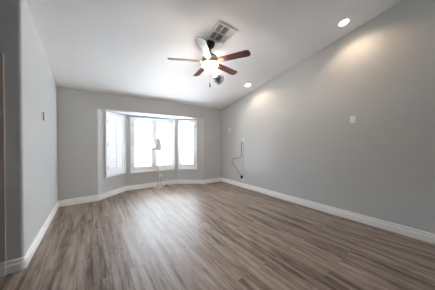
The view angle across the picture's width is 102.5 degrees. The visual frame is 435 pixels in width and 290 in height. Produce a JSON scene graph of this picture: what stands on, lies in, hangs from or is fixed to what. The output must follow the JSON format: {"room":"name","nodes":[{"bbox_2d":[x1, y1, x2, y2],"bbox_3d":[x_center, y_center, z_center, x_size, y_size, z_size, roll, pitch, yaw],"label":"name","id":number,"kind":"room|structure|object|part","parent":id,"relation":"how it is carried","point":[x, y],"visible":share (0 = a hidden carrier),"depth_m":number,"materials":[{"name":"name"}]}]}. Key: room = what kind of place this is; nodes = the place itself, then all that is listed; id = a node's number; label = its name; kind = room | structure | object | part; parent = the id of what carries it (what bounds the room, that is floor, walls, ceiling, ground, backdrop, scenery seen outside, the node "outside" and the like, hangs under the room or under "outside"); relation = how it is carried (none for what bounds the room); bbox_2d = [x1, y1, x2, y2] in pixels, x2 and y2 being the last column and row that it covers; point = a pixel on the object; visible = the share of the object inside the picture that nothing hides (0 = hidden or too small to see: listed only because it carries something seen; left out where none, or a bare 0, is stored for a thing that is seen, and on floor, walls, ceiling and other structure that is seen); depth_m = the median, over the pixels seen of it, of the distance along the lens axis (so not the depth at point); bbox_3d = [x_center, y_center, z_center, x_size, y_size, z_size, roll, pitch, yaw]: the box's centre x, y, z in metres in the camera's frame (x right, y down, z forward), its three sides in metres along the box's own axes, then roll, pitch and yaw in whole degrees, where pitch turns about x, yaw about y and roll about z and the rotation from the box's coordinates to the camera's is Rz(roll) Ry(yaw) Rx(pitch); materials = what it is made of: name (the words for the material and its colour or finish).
{"room":"empty living room","nodes":[
{"label":"empty living room","id":0,"kind":"room"},
{"bbox_2d":[0,0,57,260],"bbox_3d":[-2.737,-0.171,2.656,0.192,2.887,2.287,0,1,-36],"label":"wall","id":1,"kind":"structure","parent":0,"point":[30,88],"depth_m":1.88,"materials":[{"name":"grey paint"}]},
{"bbox_2d":[6,201,58,274],"bbox_3d":[-2.656,1.206,2.637,0.136,0.133,2.176,0,1,-36],"label":"baseboard","id":2,"kind":"structure","parent":1,"relation":"attached to","point":[18,264],"depth_m":1.92,"materials":[{"name":"white paint"}]},
{"bbox_2d":[42,112,45,120],"bbox_3d":[-2.517,-0.411,2.535,0.029,0.120,0.116,0,1,-36],"label":"thermostat","id":3,"kind":"object","parent":1,"relation":"attached to","point":[43,113],"visible":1,"depth_m":2.50,"materials":[{"name":"white plastic"}]},
{"bbox_2d":[101,110,124,193],"bbox_3d":[-2.654,0.217,4.415,0.130,2.074,0.795,0,1,13],"label":"wall","id":4,"kind":"structure","parent":0,"point":[114,182],"depth_m":4.11,"materials":[{"name":"grey paint"}]},
{"bbox_2d":[104,111,125,177],"bbox_3d":[-2.562,-0.013,4.409,0.051,1.570,0.630,0,1,13],"label":"plantation shutter","id":5,"kind":"object","parent":4,"relation":"attached to","point":[115,124],"visible":1,"depth_m":4.38,"materials":[{"name":"white paint"}]},
{"bbox_3d":[-2.566,-0.013,4.410,0.028,1.474,0.534,0,1,13],"label":"shutter panel","id":6,"kind":"part","parent":5,"relation":"part of","materials":[{"name":"white paint"}]},
{"bbox_3d":[-2.554,-0.045,4.407,0.010,1.249,0.012,0,1,13],"label":"tilt rod","id":7,"kind":"part","parent":5,"relation":"part of","materials":[{"name":"white paint"}]},
{"bbox_2d":[57,86,220,202],"bbox_3d":[-1.604,0.024,4.809,4.155,2.454,0.151,0,1,-36],"label":"wall","id":8,"kind":"structure","parent":0,"point":[78,110],"depth_m":3.87,"materials":[{"name":"grey paint"}]},
{"bbox_2d":[59,177,220,206],"bbox_3d":[-1.713,1.182,4.974,4.117,0.133,0.566,0,1,-36],"label":"baseboard","id":9,"kind":"structure","parent":8,"relation":"attached to","point":[73,201],"depth_m":4.75,"materials":[{"name":"white paint"}]},
{"bbox_2d":[125,115,176,185],"bbox_3d":[-1.948,0.209,5.224,1.579,2.074,0.130,0,1,-36],"label":"wall","id":10,"kind":"structure","parent":0,"point":[166,175],"depth_m":5.02,"materials":[{"name":"grey paint"}]},
{"bbox_2d":[130,116,174,173],"bbox_3d":[-1.877,-0.003,5.158,1.275,1.564,0.101,0,1,-36],"label":"plantation shutter","id":11,"kind":"object","parent":10,"relation":"attached to","point":[154,167],"visible":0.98,"depth_m":5.12,"materials":[{"name":"white paint"}]},
{"bbox_3d":[-2.121,-0.001,4.991,0.588,1.468,0.028,0,1,-36],"label":"shutter panel","id":12,"kind":"part","parent":11,"relation":"part of","materials":[{"name":"white paint"}]},
{"bbox_3d":[-1.640,-0.005,5.335,0.588,1.468,0.028,0,1,-36],"label":"shutter panel","id":13,"kind":"part","parent":11,"relation":"part of","materials":[{"name":"white paint"}]},
{"bbox_3d":[-1.610,-0.036,5.292,0.012,1.243,0.010,0,1,-36],"label":"tilt rod","id":14,"kind":"part","parent":11,"relation":"part of","materials":[{"name":"white paint"}]},
{"bbox_2d":[110,111,192,118],"bbox_3d":[-1.810,-0.896,5.064,2.971,0.140,0.562,0,1,-36],"label":"ceiling","id":15,"kind":"structure","parent":0,"point":[124,113],"depth_m":4.88,"materials":[{"name":"white paint"}]},
{"bbox_2d":[177,119,200,179],"bbox_3d":[-0.937,0.205,5.644,0.835,2.074,0.130,0,1,4],"label":"wall","id":16,"kind":"structure","parent":0,"point":[182,174],"depth_m":5.57,"materials":[{"name":"grey paint"}]},
{"bbox_2d":[178,120,196,169],"bbox_3d":[-0.957,-0.014,5.549,0.607,1.581,0.099,0,1,4],"label":"plantation shutter","id":17,"kind":"object","parent":16,"relation":"attached to","point":[193,166],"visible":1,"depth_m":5.54,"materials":[{"name":"white paint"}]},
{"bbox_2d":[26,0,402,108],"bbox_3d":[-0.095,-1.753,0.263,7.232,1.244,9.228,0,1,-36],"label":"ceiling","id":18,"kind":"structure","parent":0,"point":[118,47],"depth_m":2.72,"materials":[{"name":"white paint"}]},
{"bbox_2d":[167,37,249,86],"bbox_3d":[-0.122,-1.307,2.878,1.274,0.738,1.267,0,1,-36],"label":"ceiling fan","id":19,"kind":"object","parent":18,"relation":"hanging from","point":[209,61],"visible":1,"depth_m":2.74,"materials":[{"name":"brown wood"}]},
{"bbox_3d":[-0.534,-1.349,2.770,0.503,0.006,0.136,0,14,-10],"label":"blade","id":20,"kind":"part","parent":19,"relation":"part of","materials":[{"name":"brown wood"}]},
{"bbox_3d":[-0.317,-1.353,3.208,0.136,0.006,0.503,-15,7,-27],"label":"blade","id":21,"kind":"part","parent":19,"relation":"part of","materials":[{"name":"brown wood"}]},
{"bbox_3d":[-0.184,-1.345,2.427,0.136,0.006,0.503,13,2,8],"label":"blade","id":22,"kind":"part","parent":19,"relation":"part of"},
{"bbox_3d":[-0.124,-1.269,2.840,0.254,0.088,0.254,0,1,-36],"label":"lamp shade","id":23,"kind":"part","parent":19,"relation":"part of","materials":[{"name":"white glass"}]},
{"bbox_2d":[213,67,223,84],"bbox_3d":[0.019,-1.159,2.908,0.201,0.299,0.199,0,1,-36],"label":"flower ball","id":24,"kind":"object","parent":19,"relation":"hanging from","point":[218,78],"visible":1,"depth_m":2.86,"materials":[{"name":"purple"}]},
{"bbox_3d":[0.168,-1.352,3.137,0.503,0.006,0.136,-1,-12,-46],"label":"blade","id":25,"kind":"part","parent":19,"relation":"part of","materials":[{"name":"brown wood"}]},
{"bbox_3d":[0.249,-1.347,2.654,0.503,0.006,0.136,0,-12,26],"label":"blade","id":26,"kind":"part","parent":19,"relation":"part of","materials":[{"name":"brown wood"}]},
{"bbox_2d":[206,21,238,45],"bbox_3d":[0.072,-1.698,2.682,0.370,0.085,0.342,0,1,-36],"label":"ceiling vent","id":27,"kind":"object","parent":18,"relation":"in","point":[221,33],"visible":1,"depth_m":2.67,"materials":[{"name":"white metal"}]},
{"bbox_2d":[337,17,350,26],"bbox_3d":[1.981,-1.917,2.736,0.180,0.042,0.176,0,1,-31],"label":"recessed light","id":28,"kind":"object","parent":18,"relation":"in","point":[345,21],"visible":1,"depth_m":2.73,"materials":[{"name":"white glass"}]},
{"bbox_2d":[0,181,434,289],"bbox_3d":[-0.300,1.354,0.580,7.232,0.120,9.930,0,1,-36],"label":"floor","id":29,"kind":"structure","parent":0,"point":[220,235],"depth_m":2.11,"materials":[{"name":"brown wood"}]},
{"bbox_2d":[151,139,168,188],"bbox_3d":[-1.663,0.525,5.118,0.565,1.444,0.408,0,1,-36],"label":"floor lamp","id":30,"kind":"object","parent":29,"relation":"on","point":[157,146],"visible":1,"depth_m":5.01,"materials":[{"name":"beige metal"}]},
{"bbox_3d":[-1.726,-0.010,5.067,0.385,0.314,0.385,0,1,-13],"label":"lamp shade","id":31,"kind":"part","parent":30,"relation":"part of","materials":[{"name":"beige fabric"}]},
{"bbox_2d":[221,0,434,233],"bbox_3d":[2.792,-0.500,2.343,0.130,3.552,9.228,0,1,-36],"label":"wall","id":32,"kind":"structure","parent":0,"point":[301,141],"depth_m":2.90,"materials":[{"name":"grey paint"}]},
{"bbox_2d":[221,177,434,243],"bbox_3d":[2.732,1.210,2.317,0.019,0.133,8.968,0,1,-36],"label":"baseboard","id":33,"kind":"structure","parent":32,"relation":"attached to","point":[421,235],"depth_m":2.96,"materials":[{"name":"white paint"}]},
{"bbox_2d":[350,116,355,122],"bbox_3d":[2.273,-0.432,2.938,0.022,0.122,0.078,0,1,-36],"label":"light switch","id":34,"kind":"object","parent":32,"relation":"attached to","point":[352,118],"visible":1,"depth_m":2.94,"materials":[{"name":"white plastic"}]},
{"bbox_3d":[-3.255,-0.153,0.960,2.625,2.887,0.130,0,1,-36],"label":"wall","id":35,"kind":"structure","parent":0,"visible":0},
{"bbox_2d":[0,53,5,262],"bbox_3d":[-2.488,0.198,1.421,0.995,2.175,0.018,0,1,-36],"label":"door frame","id":36,"kind":"structure","parent":35,"relation":"attached to","point":[2,116],"depth_m":1.70,"materials":[{"name":"beige paint"}]},
{"bbox_2d":[0,261,5,276],"bbox_3d":[-2.112,1.213,1.697,0.074,0.140,0.024,0,1,-36],"label":"trim","id":37,"kind":"structure","parent":35,"relation":"attached to","point":[2,264],"depth_m":1.70,"materials":[{"name":"white paint"}]},
{"label":"outside","id":38,"kind":"structure","parent":0,"visible":0},
{"bbox_3d":[-8.733,1.339,15.653,32.000,0.100,24.400,0,1,-36],"label":"ground","id":39,"kind":"structure","parent":38,"visible":0},
{"bbox_2d":[135,121,192,166],"bbox_3d":[-4.252,-0.137,9.376,32.000,2.980,0.280,0,1,-36],"label":"window","id":40,"kind":"structure","parent":39,"relation":"on","point":[138,138],"depth_m":9.96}
]}

